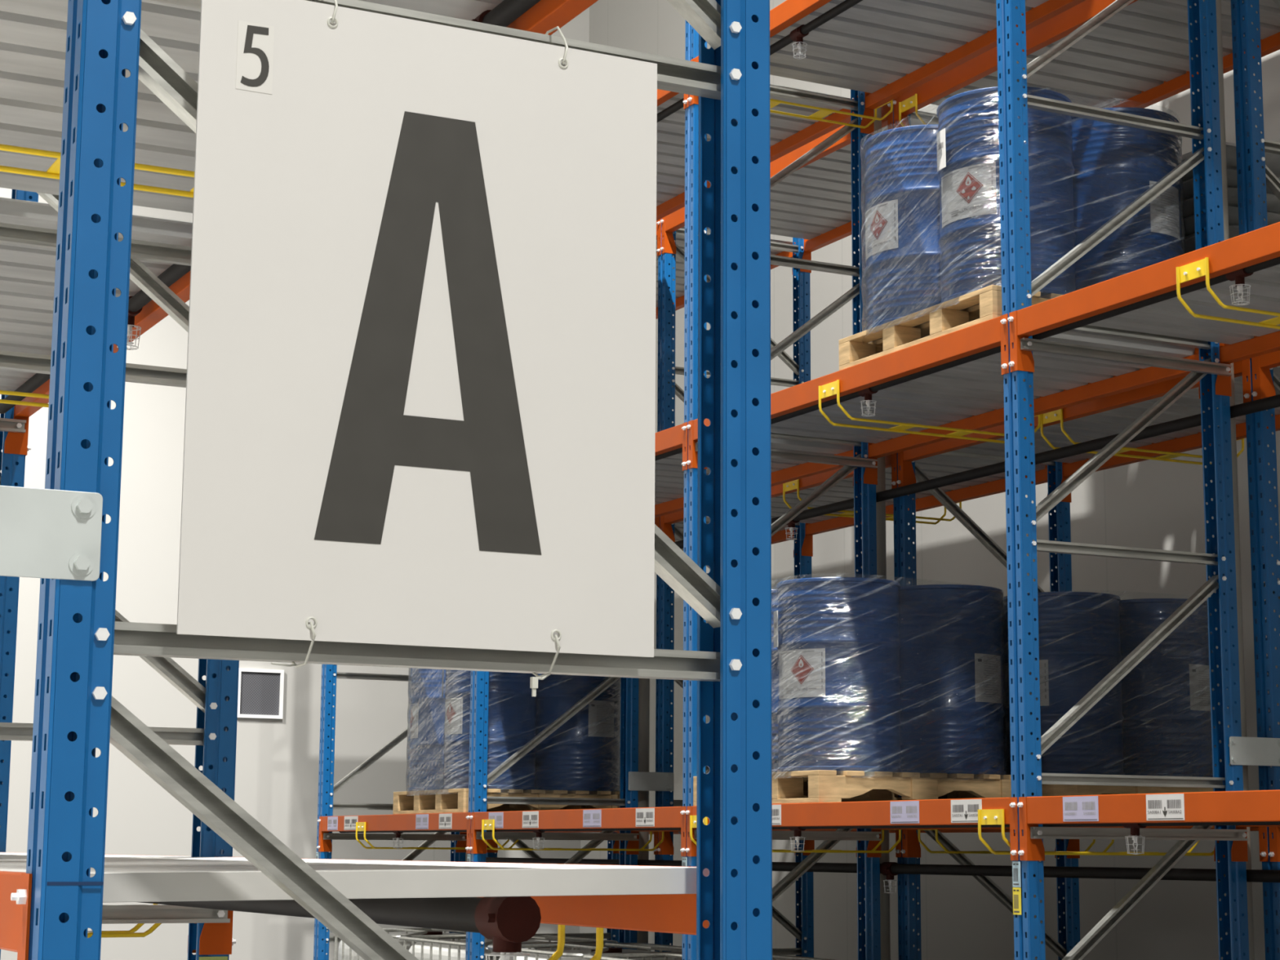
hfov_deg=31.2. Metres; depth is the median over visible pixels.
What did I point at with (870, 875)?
frame
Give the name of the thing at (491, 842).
beam
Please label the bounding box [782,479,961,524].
support rail
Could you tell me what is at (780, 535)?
beam
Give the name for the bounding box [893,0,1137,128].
beam
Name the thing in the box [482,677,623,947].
frame
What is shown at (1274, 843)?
beam
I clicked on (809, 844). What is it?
beam
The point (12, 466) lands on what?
frame
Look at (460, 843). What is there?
beam
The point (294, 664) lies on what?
cable tie
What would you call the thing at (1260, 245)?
beam
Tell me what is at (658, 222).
beam
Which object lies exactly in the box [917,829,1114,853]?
support rail
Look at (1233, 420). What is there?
steel column
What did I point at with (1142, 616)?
drum
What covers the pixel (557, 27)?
cable tie
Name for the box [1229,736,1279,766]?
plate
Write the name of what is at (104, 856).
panel
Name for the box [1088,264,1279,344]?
deck
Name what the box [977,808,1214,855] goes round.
support rail
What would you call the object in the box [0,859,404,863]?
panel
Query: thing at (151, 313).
beam
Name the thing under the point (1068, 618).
drum
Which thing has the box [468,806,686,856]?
beam
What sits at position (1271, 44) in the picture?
beam
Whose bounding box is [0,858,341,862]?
panel
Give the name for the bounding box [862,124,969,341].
drum
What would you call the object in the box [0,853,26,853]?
panel
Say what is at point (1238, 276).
pipe
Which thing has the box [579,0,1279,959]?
wall
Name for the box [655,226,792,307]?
deck
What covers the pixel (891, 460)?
beam
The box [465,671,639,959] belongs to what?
frame
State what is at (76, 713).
frame
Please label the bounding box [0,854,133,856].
panel
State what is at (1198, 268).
support rail
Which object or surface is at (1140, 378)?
beam
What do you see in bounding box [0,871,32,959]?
beam
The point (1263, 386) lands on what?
beam
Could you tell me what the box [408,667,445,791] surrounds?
drum
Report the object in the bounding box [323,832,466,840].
bar
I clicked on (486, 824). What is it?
support rail
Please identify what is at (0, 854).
panel
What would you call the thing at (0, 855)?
panel
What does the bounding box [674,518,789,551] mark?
deck
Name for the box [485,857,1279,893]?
beam
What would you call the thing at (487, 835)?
bar
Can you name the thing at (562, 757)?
drum
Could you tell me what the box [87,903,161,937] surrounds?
support rail
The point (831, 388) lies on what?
support rail
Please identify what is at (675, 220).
beam
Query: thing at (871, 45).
deck
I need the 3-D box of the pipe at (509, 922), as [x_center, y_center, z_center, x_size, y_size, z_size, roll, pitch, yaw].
[-1.336,1.087,5.845,0.088,0.164,4.985,5,-10,-27]
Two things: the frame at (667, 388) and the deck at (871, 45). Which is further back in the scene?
the frame at (667, 388)
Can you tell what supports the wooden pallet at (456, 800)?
on the beam at (664, 816)
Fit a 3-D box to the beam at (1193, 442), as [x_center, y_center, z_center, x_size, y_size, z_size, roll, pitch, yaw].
[2.929,-0.180,11.408,0.102,0.243,2.696,5,-10,-27]
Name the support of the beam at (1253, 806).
attached to the frame at (1022, 516)
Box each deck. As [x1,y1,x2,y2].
[0,0,503,213]
[0,197,192,395]
[654,437,853,504]
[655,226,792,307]
[656,84,850,206]
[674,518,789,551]
[769,0,1048,93]
[770,110,937,239]
[770,330,1195,443]
[771,454,1044,523]
[930,0,1279,108]
[951,365,1279,462]
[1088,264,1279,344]
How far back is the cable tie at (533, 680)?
3.31 m
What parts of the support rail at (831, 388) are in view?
mounting plate, cross plate, cross plate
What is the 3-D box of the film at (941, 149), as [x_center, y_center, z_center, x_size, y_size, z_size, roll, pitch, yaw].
[1.686,-1.096,10.163,1.187,0.926,1.188,5,-10,-27]
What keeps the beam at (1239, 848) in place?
attached to the frame at (1022, 516)
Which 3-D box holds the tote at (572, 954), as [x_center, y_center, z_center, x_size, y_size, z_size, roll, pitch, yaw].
[-0.195,3.213,13.057,1.036,1.101,1.216,5,-10,-27]
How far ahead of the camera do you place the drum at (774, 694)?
10.90 m
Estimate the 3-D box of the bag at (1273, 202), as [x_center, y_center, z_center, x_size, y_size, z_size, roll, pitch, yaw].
[2.615,-1.213,10.526,0.520,0.084,0.800,5,-10,-27]
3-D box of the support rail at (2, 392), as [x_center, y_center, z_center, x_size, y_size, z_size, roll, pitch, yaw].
[-2.320,-0.373,7.387,1.127,0.176,0.169,5,-10,-27]
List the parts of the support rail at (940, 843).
cross plate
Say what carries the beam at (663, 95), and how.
attached to the frame at (478, 799)
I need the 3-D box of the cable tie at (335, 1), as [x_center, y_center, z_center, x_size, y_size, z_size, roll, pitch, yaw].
[-0.459,-0.684,3.332,0.008,0.072,0.101,5,-10,-27]
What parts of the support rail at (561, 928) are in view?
rod, rod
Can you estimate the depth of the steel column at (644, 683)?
14.30 m
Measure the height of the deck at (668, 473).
0.035 m
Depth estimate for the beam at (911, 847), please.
11.76 m
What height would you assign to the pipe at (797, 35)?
0.153 m
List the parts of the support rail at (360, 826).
mounting plate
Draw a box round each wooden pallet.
[392,788,622,814]
[693,769,1011,805]
[839,284,1062,370]
[938,784,1213,798]
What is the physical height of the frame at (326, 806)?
6.250 m
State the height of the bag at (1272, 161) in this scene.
0.129 m
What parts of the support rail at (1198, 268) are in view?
mounting plate, rod, cross plate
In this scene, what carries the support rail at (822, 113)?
attached to the beam at (788, 12)
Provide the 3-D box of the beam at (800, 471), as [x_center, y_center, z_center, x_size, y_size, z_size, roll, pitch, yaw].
[0.571,0.097,13.223,0.102,0.243,2.696,5,-10,-27]
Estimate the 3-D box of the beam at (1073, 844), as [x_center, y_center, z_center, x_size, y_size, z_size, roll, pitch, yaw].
[2.917,1.719,11.102,0.102,0.243,2.696,5,-10,-27]
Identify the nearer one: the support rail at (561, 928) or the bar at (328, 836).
the support rail at (561, 928)
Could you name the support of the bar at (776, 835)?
attached to the frame at (870, 875)
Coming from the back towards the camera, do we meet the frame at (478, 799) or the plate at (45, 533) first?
the frame at (478, 799)
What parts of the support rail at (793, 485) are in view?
mounting plate, cross plate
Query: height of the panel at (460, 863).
0.040 m
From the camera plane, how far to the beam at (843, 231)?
15.02 m
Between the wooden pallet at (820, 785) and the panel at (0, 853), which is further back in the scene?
the wooden pallet at (820, 785)
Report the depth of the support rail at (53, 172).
4.97 m
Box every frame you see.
[0,189,38,959]
[0,192,239,959]
[26,0,772,959]
[313,664,466,959]
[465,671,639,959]
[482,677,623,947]
[654,228,813,957]
[682,20,880,959]
[890,99,1079,959]
[995,0,1249,959]
[1231,0,1279,959]
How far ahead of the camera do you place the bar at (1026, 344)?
9.35 m
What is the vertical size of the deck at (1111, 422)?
0.035 m
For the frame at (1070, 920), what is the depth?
12.16 m
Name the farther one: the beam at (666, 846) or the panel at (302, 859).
the beam at (666, 846)
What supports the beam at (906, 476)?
attached to the frame at (1070, 920)
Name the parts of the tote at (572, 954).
lid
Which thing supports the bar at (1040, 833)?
attached to the frame at (1022, 516)
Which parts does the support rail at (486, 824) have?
mounting plate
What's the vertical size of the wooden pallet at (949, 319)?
0.144 m
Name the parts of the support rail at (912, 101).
rod, mounting plate, rod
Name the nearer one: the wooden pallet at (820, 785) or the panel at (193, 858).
the panel at (193, 858)
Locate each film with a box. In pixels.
[405,667,620,796]
[771,573,1007,781]
[860,85,1185,343]
[1002,591,1219,777]
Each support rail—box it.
[0,143,194,197]
[0,390,48,407]
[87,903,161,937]
[355,822,518,849]
[481,819,664,851]
[547,924,603,959]
[689,815,901,853]
[769,98,893,128]
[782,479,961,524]
[818,379,1040,443]
[898,93,927,126]
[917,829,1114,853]
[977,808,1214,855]
[1040,408,1244,465]
[1176,257,1279,328]
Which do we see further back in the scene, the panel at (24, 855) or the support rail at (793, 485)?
the support rail at (793, 485)
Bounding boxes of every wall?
[0,7,589,959]
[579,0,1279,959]
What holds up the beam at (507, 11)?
attached to the frame at (214, 737)
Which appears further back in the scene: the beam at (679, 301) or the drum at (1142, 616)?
the beam at (679, 301)
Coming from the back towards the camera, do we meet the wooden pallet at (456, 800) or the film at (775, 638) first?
the wooden pallet at (456, 800)
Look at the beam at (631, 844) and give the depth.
14.03 m
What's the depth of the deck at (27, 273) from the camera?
6.61 m
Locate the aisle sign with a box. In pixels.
[176,0,657,657]
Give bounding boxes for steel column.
[636,678,649,951]
[873,106,890,959]
[1203,0,1254,959]
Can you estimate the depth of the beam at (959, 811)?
9.66 m
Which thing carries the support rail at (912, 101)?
attached to the beam at (1058, 27)
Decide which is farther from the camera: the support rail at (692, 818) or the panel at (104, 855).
the support rail at (692, 818)
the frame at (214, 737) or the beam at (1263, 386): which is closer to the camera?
the frame at (214, 737)
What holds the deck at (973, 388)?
on the beam at (992, 333)
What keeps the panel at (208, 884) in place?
on the beam at (15, 887)
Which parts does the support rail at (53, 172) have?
cross plate, rod, rod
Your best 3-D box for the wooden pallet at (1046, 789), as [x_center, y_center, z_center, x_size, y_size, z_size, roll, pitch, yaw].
[2.175,1.583,11.502,1.140,0.144,1.172,5,-10,-27]
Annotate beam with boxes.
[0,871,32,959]
[4,270,191,456]
[18,852,195,952]
[199,857,709,955]
[316,812,471,853]
[455,831,622,854]
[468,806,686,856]
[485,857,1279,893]
[486,831,657,854]
[506,0,598,35]
[613,831,798,855]
[626,828,864,857]
[654,422,687,471]
[654,445,861,517]
[654,516,659,528]
[655,242,795,319]
[656,95,857,221]
[656,218,661,256]
[656,830,901,857]
[657,88,688,109]
[659,102,893,253]
[660,453,897,542]
[674,394,1279,548]
[684,796,1018,860]
[685,313,1008,469]
[687,0,831,106]
[771,527,799,557]
[800,220,858,273]
[801,465,1060,556]
[803,829,1063,857]
[860,0,1085,135]
[863,347,1216,484]
[866,825,1225,861]
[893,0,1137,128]
[896,358,1251,487]
[900,826,1268,861]
[1007,222,1279,372]
[1017,790,1279,860]
[1061,414,1279,502]
[1066,827,1258,857]
[1108,31,1279,108]
[1215,330,1279,396]
[1231,825,1279,861]
[1251,350,1279,400]
[1268,826,1279,862]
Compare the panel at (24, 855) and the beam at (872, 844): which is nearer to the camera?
the panel at (24, 855)
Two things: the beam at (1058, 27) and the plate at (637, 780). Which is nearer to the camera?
the beam at (1058, 27)
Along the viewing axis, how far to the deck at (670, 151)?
12.96 m
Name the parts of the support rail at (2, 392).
rod, rod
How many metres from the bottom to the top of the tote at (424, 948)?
1.101 m
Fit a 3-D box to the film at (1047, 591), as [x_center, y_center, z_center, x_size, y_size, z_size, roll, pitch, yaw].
[2.190,1.085,11.588,1.186,0.926,1.188,5,-10,-27]
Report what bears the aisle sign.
attached to the frame at (76, 713)
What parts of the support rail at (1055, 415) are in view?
mounting plate, cross plate, cross plate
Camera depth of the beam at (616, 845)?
16.98 m
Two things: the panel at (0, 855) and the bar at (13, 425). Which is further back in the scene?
the bar at (13, 425)
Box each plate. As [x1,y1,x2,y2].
[0,485,102,581]
[628,771,673,791]
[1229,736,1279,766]
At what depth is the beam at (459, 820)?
14.70 m
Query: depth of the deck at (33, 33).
4.98 m
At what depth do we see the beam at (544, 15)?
4.36 m
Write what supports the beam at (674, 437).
attached to the frame at (478, 799)
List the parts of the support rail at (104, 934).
rod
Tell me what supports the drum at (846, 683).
on the wooden pallet at (820, 785)
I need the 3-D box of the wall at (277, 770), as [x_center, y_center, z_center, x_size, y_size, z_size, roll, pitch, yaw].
[-8.946,-2.455,16.903,19.300,13.400,0.200,5,-10,-27]
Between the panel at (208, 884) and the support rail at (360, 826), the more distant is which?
the support rail at (360, 826)
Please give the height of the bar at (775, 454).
0.045 m
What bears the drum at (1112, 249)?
on the wooden pallet at (949, 319)
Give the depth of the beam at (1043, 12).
11.61 m
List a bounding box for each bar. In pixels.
[0,222,191,266]
[0,417,26,433]
[102,904,230,924]
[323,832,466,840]
[475,831,638,840]
[694,829,881,840]
[695,441,877,468]
[1020,337,1232,376]
[1030,826,1248,840]
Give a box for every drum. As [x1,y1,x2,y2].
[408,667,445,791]
[442,669,537,790]
[534,673,620,791]
[771,589,778,772]
[776,577,902,772]
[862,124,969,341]
[898,584,1005,775]
[936,86,1075,320]
[1003,591,1124,774]
[1071,106,1183,290]
[1119,598,1216,777]
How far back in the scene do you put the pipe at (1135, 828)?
9.74 m
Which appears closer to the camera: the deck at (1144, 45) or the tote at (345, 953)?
the deck at (1144, 45)
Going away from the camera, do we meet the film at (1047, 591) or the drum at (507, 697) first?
the film at (1047, 591)
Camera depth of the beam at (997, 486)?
13.68 m
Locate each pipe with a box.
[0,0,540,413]
[87,896,541,959]
[339,822,1279,854]
[654,256,1279,461]
[657,0,862,122]
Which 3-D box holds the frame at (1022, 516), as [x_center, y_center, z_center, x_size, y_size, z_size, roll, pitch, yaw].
[1.969,-0.992,9.496,1.130,8.300,0.140,5,-10,-27]
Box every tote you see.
[330,928,492,959]
[399,934,617,959]
[487,942,682,959]
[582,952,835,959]
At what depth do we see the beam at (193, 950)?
6.21 m
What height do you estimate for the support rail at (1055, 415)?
0.176 m
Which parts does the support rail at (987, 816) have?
mounting plate, cross plate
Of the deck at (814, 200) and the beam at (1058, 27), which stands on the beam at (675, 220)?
the deck at (814, 200)
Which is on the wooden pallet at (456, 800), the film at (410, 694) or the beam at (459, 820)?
the film at (410, 694)
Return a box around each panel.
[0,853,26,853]
[0,853,26,854]
[0,854,26,855]
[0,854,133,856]
[0,855,172,857]
[0,856,191,858]
[0,857,244,859]
[0,857,246,861]
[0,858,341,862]
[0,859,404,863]
[0,861,460,866]
[0,862,519,867]
[0,863,600,871]
[8,865,709,902]
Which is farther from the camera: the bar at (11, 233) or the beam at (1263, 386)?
the beam at (1263, 386)
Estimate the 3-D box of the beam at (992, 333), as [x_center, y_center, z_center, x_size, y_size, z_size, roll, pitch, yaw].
[0.887,-0.359,10.376,0.102,0.243,2.696,5,-10,-27]
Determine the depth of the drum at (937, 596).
10.69 m
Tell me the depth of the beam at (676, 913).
3.81 m
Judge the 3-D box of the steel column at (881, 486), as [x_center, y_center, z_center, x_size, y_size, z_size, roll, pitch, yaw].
[1.252,0.387,12.114,0.100,6.400,0.100,5,-10,-27]
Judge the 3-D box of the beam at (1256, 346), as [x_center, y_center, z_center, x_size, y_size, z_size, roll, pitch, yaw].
[3.045,-0.653,8.460,0.102,0.243,2.696,5,-10,-27]
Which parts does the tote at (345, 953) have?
lid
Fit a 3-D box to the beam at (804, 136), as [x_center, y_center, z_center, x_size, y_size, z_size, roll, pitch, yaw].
[0.584,-1.779,13.525,0.102,0.243,2.696,5,-10,-27]
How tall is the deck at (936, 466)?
0.035 m
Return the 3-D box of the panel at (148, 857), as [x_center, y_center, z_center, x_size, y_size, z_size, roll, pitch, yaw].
[-1.426,0.912,5.395,1.028,0.040,0.300,4,-10,-27]
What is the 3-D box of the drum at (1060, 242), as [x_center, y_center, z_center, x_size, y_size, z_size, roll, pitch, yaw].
[1.563,-1.166,9.778,0.578,0.880,0.578,-2,-9,14]
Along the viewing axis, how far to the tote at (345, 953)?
15.52 m
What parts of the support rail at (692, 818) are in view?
mounting plate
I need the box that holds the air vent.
[237,667,284,719]
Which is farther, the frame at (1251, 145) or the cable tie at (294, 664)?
the frame at (1251, 145)
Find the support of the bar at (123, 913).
attached to the frame at (214, 737)
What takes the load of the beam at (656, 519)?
attached to the frame at (611, 934)
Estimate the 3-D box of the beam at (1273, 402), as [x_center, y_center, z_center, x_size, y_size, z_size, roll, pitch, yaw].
[1.246,0.135,12.026,0.080,0.158,10.540,5,-10,-27]
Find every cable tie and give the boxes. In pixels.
[271,622,315,667]
[314,0,337,23]
[529,634,560,696]
[541,26,568,64]
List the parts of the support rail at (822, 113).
cross plate, cross plate, rod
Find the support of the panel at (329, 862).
on the beam at (15, 887)

